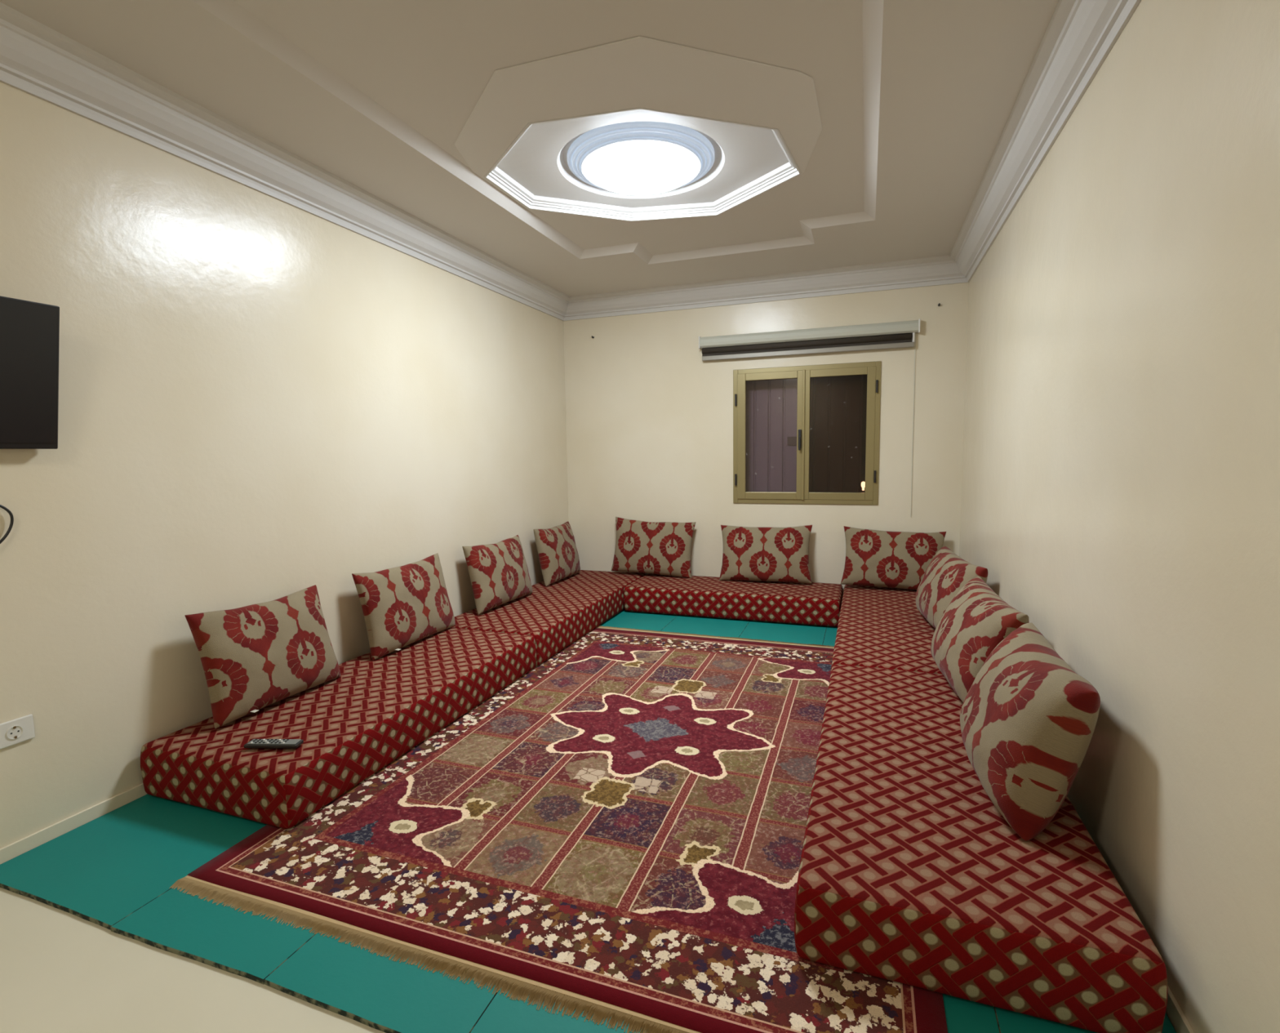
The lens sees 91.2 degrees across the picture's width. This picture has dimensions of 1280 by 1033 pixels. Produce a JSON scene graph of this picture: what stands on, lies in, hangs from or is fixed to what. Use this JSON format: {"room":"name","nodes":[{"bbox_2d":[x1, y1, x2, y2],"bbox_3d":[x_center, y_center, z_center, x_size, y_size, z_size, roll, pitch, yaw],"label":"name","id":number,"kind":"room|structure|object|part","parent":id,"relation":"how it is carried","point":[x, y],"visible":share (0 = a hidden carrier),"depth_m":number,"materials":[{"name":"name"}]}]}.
{"room":"living room","nodes":[
{"label":"living room","id":0,"kind":"room"},
{"bbox_2d":[0,887,385,1032],"bbox_3d":[-0.237,1.182,2.409,3.695,0.100,7.175,1,6,20],"label":"floor","id":1,"kind":"structure","parent":0,"point":[61,971],"depth_m":1.62,"materials":[{"name":"beige tile"}]},
{"bbox_2d":[0,794,266,929],"bbox_3d":[-1.113,0.975,4.023,0.681,0.014,4.441,1,6,20],"label":"floor mat","id":2,"kind":"object","parent":1,"relation":"on","point":[103,870],"visible":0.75,"depth_m":2.15,"materials":[{"name":"teal plastic"}]},
{"bbox_2d":[140,627,536,828],"bbox_3d":[-1.328,0.931,3.230,0.792,0.224,1.832,1,6,20],"label":"mattress","id":3,"kind":"object","parent":2,"relation":"on","point":[351,726],"visible":0.91,"depth_m":2.67,"materials":[{"name":"fabric"}]},
{"bbox_3d":[-1.635,1.024,2.381,0.777,0.206,0.017,1,6,20],"label":"panel","id":4,"kind":"part","parent":3,"relation":"part of","materials":[{"name":"fabric"}]},
{"bbox_2d":[184,584,340,728],"bbox_3d":[-1.701,0.618,2.910,0.219,0.479,0.666,1,6,19],"label":"cushion","id":5,"kind":"object","parent":3,"relation":"on","point":[254,657],"visible":1,"depth_m":2.79,"materials":[{"name":"fabric"}]},
{"bbox_2d":[244,738,303,748],"bbox_3d":[-1.431,0.886,2.448,0.210,0.019,0.052,-1,6,3],"label":"remote control","id":6,"kind":"object","parent":3,"relation":"on","point":[255,743],"visible":1,"depth_m":2.43,"materials":[{"name":"black plastic"}]},
{"bbox_3d":[-1.429,0.880,2.449,0.193,0.002,0.042,-1,6,3],"label":"plate","id":7,"kind":"part","parent":6,"relation":"part of","materials":[{"name":"grey plastic"}]},
{"bbox_2d":[351,552,455,660],"bbox_3d":[-1.393,0.520,3.801,0.204,0.484,0.742,1,6,19],"label":"cushion","id":8,"kind":"object","parent":3,"relation":"on","point":[402,606],"visible":1,"depth_m":3.67,"materials":[{"name":"fabric"}]},
{"bbox_2d":[450,569,645,666],"bbox_3d":[-0.666,0.734,5.078,0.804,0.224,2.115,1,6,20],"label":"mattress","id":9,"kind":"object","parent":2,"relation":"on","point":[557,614],"visible":0.67,"depth_m":4.62,"materials":[{"name":"fabric"}]},
{"bbox_2d":[462,534,532,613],"bbox_3d":[-1.046,0.418,4.742,0.222,0.491,0.742,2,6,23],"label":"cushion","id":10,"kind":"object","parent":9,"relation":"on","point":[499,573],"visible":1,"depth_m":4.58,"materials":[{"name":"fabric"}]},
{"bbox_2d":[533,520,580,586],"bbox_3d":[-0.727,0.321,5.648,0.212,0.489,0.665,2,6,23],"label":"cushion","id":11,"kind":"object","parent":9,"relation":"on","point":[557,553],"visible":1,"depth_m":5.48,"materials":[{"name":"fabric"}]},
{"bbox_2d":[110,608,678,984],"bbox_3d":[-0.513,0.988,3.806,0.595,0.014,4.444,1,6,20],"label":"floor mat","id":12,"kind":"object","parent":1,"relation":"on","point":[247,945],"visible":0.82,"depth_m":1.80,"materials":[{"name":"teal plastic"}]},
{"bbox_2d":[264,614,750,1032],"bbox_3d":[0.050,1.000,3.604,0.599,0.014,4.443,1,6,20],"label":"floor mat","id":13,"kind":"object","parent":1,"relation":"on","point":[380,993],"visible":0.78,"depth_m":1.61,"materials":[{"name":"teal plastic"}]},
{"bbox_2d":[471,620,826,1032],"bbox_3d":[0.611,1.011,3.405,0.589,0.014,4.440,1,6,20],"label":"floor mat","id":14,"kind":"object","parent":1,"relation":"on","point":[503,1014],"visible":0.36,"depth_m":1.52,"materials":[{"name":"teal plastic"}]},
{"bbox_2d":[169,625,947,1032],"bbox_3d":[0.106,1.037,3.096,2.263,0.010,3.206,1,6,20],"label":"area rug","id":15,"kind":"object","parent":14,"relation":"on","point":[616,830],"visible":0.84,"depth_m":2.13,"materials":[{"name":"carpet"}]},
{"bbox_2d":[794,664,1168,1032],"bbox_3d":[1.092,0.981,2.364,0.811,0.224,1.838,1,6,20],"label":"mattress","id":16,"kind":"object","parent":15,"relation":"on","point":[909,873],"visible":0.81,"depth_m":1.63,"materials":[{"name":"fabric"}]},
{"bbox_2d":[930,576,1029,702],"bbox_3d":[1.561,0.577,2.946,0.309,0.454,0.791,1,6,16],"label":"cushion","id":17,"kind":"object","parent":16,"relation":"on","point":[976,620],"visible":0.75,"depth_m":2.75,"materials":[{"name":"fabric"}]},
{"bbox_3d":[0.783,1.075,1.513,0.794,0.204,0.018,1,6,20],"label":"panel","id":18,"kind":"part","parent":16,"relation":"part of","materials":[{"name":"fabric"}]},
{"bbox_2d":[960,622,1100,840],"bbox_3d":[1.256,0.663,2.085,0.317,0.464,0.720,1,6,18],"label":"cushion","id":19,"kind":"object","parent":16,"relation":"on","point":[1028,720],"visible":1,"depth_m":1.83,"materials":[{"name":"fabric"}]},
{"bbox_2d":[623,573,843,626],"bbox_3d":[0.792,0.686,5.334,1.767,0.225,0.643,1,6,20],"label":"mattress","id":20,"kind":"object","parent":14,"relation":"on","point":[815,603],"visible":0.94,"depth_m":5.08,"materials":[{"name":"fabric"}]},
{"bbox_2d":[611,516,696,577],"bbox_3d":[0.111,0.280,5.753,0.799,0.532,0.186,2,6,22],"label":"cushion","id":21,"kind":"object","parent":20,"relation":"on","point":[660,548],"visible":1,"depth_m":5.69,"materials":[{"name":"fabric"}]},
{"bbox_2d":[719,524,812,583],"bbox_3d":[1.072,0.318,5.388,0.793,0.496,0.221,1,6,17],"label":"cushion","id":22,"kind":"object","parent":20,"relation":"on","point":[781,554],"visible":1,"depth_m":5.32,"materials":[{"name":"fabric"}]},
{"bbox_2d":[822,626,999,1032],"bbox_3d":[1.161,1.023,3.206,0.579,0.014,4.443,1,6,20],"label":"floor mat","id":23,"kind":"object","parent":1,"relation":"on","point":[962,1015],"visible":0.07,"depth_m":1.50,"materials":[{"name":"teal plastic"}]},
{"bbox_2d":[831,584,942,674],"bbox_3d":[1.759,0.784,4.210,0.815,0.225,2.112,1,6,20],"label":"mattress","id":24,"kind":"object","parent":23,"relation":"on","point":[878,627],"visible":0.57,"depth_m":3.87,"materials":[{"name":"fabric"}]},
{"bbox_2d":[840,525,946,590],"bbox_3d":[2.030,0.341,5.042,0.784,0.494,0.218,1,6,22],"label":"cushion","id":25,"kind":"object","parent":24,"relation":"on","point":[873,557],"visible":0.8,"depth_m":4.99,"materials":[{"name":"fabric"}]},
{"bbox_2d":[915,546,987,628],"bbox_3d":[1.921,0.471,3.923,0.286,0.456,0.846,0,6,9],"label":"cushion","id":26,"kind":"object","parent":24,"relation":"on","point":[947,572],"visible":0.72,"depth_m":3.77,"materials":[{"name":"fabric"}]},
{"bbox_2d":[994,1006,1176,1032],"bbox_3d":[1.614,1.032,3.044,0.382,0.014,4.440,1,6,20],"label":"floor mat","id":27,"kind":"object","parent":1,"relation":"on","point":[1008,1021],"visible":0.02,"depth_m":1.47,"materials":[{"name":"teal plastic"}]},
{"bbox_2d":[0,81,568,848],"bbox_3d":[-1.943,-0.402,2.857,0.120,3.014,7.175,1,6,20],"label":"wall","id":28,"kind":"structure","parent":0,"point":[263,397],"depth_m":2.74,"materials":[{"name":"beige paint"}]},
{"bbox_2d":[0,504,13,543],"bbox_3d":[-2.181,0.495,2.015,0.026,1.392,0.349,1,6,16],"label":"power cable","id":29,"kind":"object","parent":28,"relation":"attached to","point":[6,509],"visible":1,"depth_m":2.12,"materials":[{"name":"black plastic"}]},
{"bbox_2d":[0,714,35,749],"bbox_3d":[-2.149,0.741,2.151,0.014,0.086,0.110,1,6,20],"label":"wall socket","id":30,"kind":"object","parent":28,"relation":"attached to","point":[14,731],"visible":1,"depth_m":2.15,"materials":[{"name":"white plastic"}]},
{"bbox_2d":[0,295,59,448],"bbox_3d":[-2.184,-0.437,1.778,0.152,0.486,0.860,1,6,20],"label":"television","id":31,"kind":"object","parent":28,"relation":"attached to","point":[29,331],"visible":1,"depth_m":2.09,"materials":[{"name":"black plastic"}]},
{"bbox_2d":[0,782,147,864],"bbox_3d":[-1.861,1.068,2.978,0.010,0.062,6.925,1,6,20],"label":"baseboard","id":32,"kind":"structure","parent":28,"relation":"attached to","point":[13,850],"depth_m":2.30,"materials":[{"name":"beige paint"}]},
{"bbox_2d":[0,1,570,320],"bbox_3d":[-1.832,-1.603,2.689,0.155,0.175,6.935,1,6,20],"label":"crown molding","id":33,"kind":"structure","parent":28,"relation":"attached to","point":[37,60],"depth_m":2.70,"materials":[{"name":"white paint"}]},
{"bbox_2d":[0,0,1058,296],"bbox_3d":[-0.282,-1.762,2.112,3.455,0.210,6.935,1,6,20],"label":"ceiling","id":34,"kind":"structure","parent":0,"point":[916,99],"depth_m":2.51,"materials":[{"name":"white paint"}]},
{"bbox_2d":[453,35,822,221],"bbox_3d":[0.011,-1.804,3.162,1.746,0.003,1.793,1,6,20],"label":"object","id":35,"kind":"structure","parent":34,"relation":"attached to","point":[639,71],"depth_m":2.58,"materials":[{"name":"white paint"}]},
{"bbox_2d":[484,106,801,221],"bbox_3d":[0.020,-1.869,3.347,1.588,0.097,1.398,1,6,20],"label":"ceiling medallion","id":36,"kind":"structure","parent":34,"relation":"attached to","point":[750,160],"depth_m":3.43,"materials":[{"name":"white paint"}]},
{"bbox_2d":[567,120,714,194],"bbox_3d":[0.005,-1.859,3.357,0.784,0.118,0.784,1,6,20],"label":"ceiling lamp","id":37,"kind":"object","parent":36,"relation":"attached to","point":[642,157],"visible":0.98,"depth_m":3.18,"materials":[{"name":"grey plastic"}]},
{"bbox_2d":[584,141,697,194],"bbox_3d":[0.005,-1.858,3.357,0.612,0.116,0.612,1,6,20],"label":"diffuser","id":38,"kind":"object","parent":37,"relation":"attached to","point":[628,167],"depth_m":3.23,"materials":[{"name":"white plastic"}]},
{"bbox_2d":[563,282,968,591],"bbox_3d":[0.932,-0.719,5.553,3.455,3.014,0.120,1,6,20],"label":"wall","id":39,"kind":"structure","parent":0,"point":[649,421],"depth_m":5.57,"materials":[{"name":"beige paint"}]},
{"bbox_2d":[564,254,968,320],"bbox_3d":[0.868,-1.908,5.303,3.455,0.175,0.155,1,6,20],"label":"crown molding","id":40,"kind":"structure","parent":39,"relation":"attached to","point":[943,269],"depth_m":5.21,"materials":[{"name":"white paint"}]},
{"bbox_2d":[733,360,881,504],"bbox_3d":[1.253,-0.718,5.432,1.540,1.600,0.242,1,6,20],"label":"window","id":41,"kind":"structure","parent":39,"relation":"in","point":[808,433],"depth_m":5.31,"materials":[{"name":"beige metal"}]},
{"bbox_3d":[1.128,-0.694,5.426,0.566,1.089,0.052,1,6,20],"label":"sash","id":42,"kind":"part","parent":41,"relation":"part of","materials":[{"name":"beige metal"}]},
{"bbox_2d":[746,378,797,491],"bbox_3d":[1.225,-0.730,5.556,1.404,1.600,0.026,1,6,20],"label":"shutter","id":43,"kind":"object","parent":41,"relation":"attached to","point":[771,404],"depth_m":5.57,"materials":[{"name":"metal"}]},
{"bbox_3d":[1.350,-0.648,5.299,0.024,0.175,0.044,1,6,20],"label":"handle","id":44,"kind":"part","parent":41,"relation":"part of","materials":[{"name":"black plastic"}]},
{"bbox_3d":[1.651,-0.683,5.239,0.472,0.985,0.006,1,6,20],"label":"pane","id":45,"kind":"part","parent":41,"relation":"part of","materials":[{"name":"clear glass"}]},
{"bbox_3d":[1.661,-0.683,5.237,0.562,1.089,0.046,1,6,20],"label":"sash","id":46,"kind":"part","parent":41,"relation":"part of","materials":[{"name":"beige metal"}]},
{"bbox_2d":[698,318,920,516],"bbox_3d":[1.371,-0.787,5.287,1.779,1.562,0.067,1,6,20],"label":"roller blind","id":47,"kind":"object","parent":39,"relation":"attached to","point":[894,335],"visible":1,"depth_m":5.17,"materials":[{"name":"beige"}]},
{"bbox_3d":[1.354,-1.372,5.226,1.715,0.040,0.022,1,6,20],"label":"rail","id":48,"kind":"part","parent":47,"relation":"part of","materials":[{"name":"beige"}]},
{"bbox_3d":[2.190,-0.722,5.024,0.009,1.460,0.004,-4,6,-25],"label":"pull cord","id":49,"kind":"part","parent":47,"relation":"part of","materials":[{"name":"beige plastic"}]},
{"bbox_2d":[959,0,1279,1032],"bbox_3d":[1.421,-0.332,1.648,0.120,3.014,7.175,1,6,20],"label":"wall","id":50,"kind":"structure","parent":0,"point":[1121,472],"depth_m":1.59,"materials":[{"name":"beige paint"}]},
{"bbox_2d":[950,0,1141,282],"bbox_3d":[1.274,-1.538,1.573,0.155,0.175,6.935,1,6,20],"label":"crown molding","id":51,"kind":"structure","parent":50,"relation":"attached to","point":[1079,35],"depth_m":2.50,"materials":[{"name":"white paint"}]},
{"bbox_2d":[1165,986,1194,1032],"bbox_3d":[1.381,1.136,1.814,0.010,0.062,6.925,1,6,20],"label":"baseboard","id":52,"kind":"structure","parent":50,"relation":"attached to","point":[1176,1016],"depth_m":1.46,"materials":[{"name":"beige paint"}]}
]}

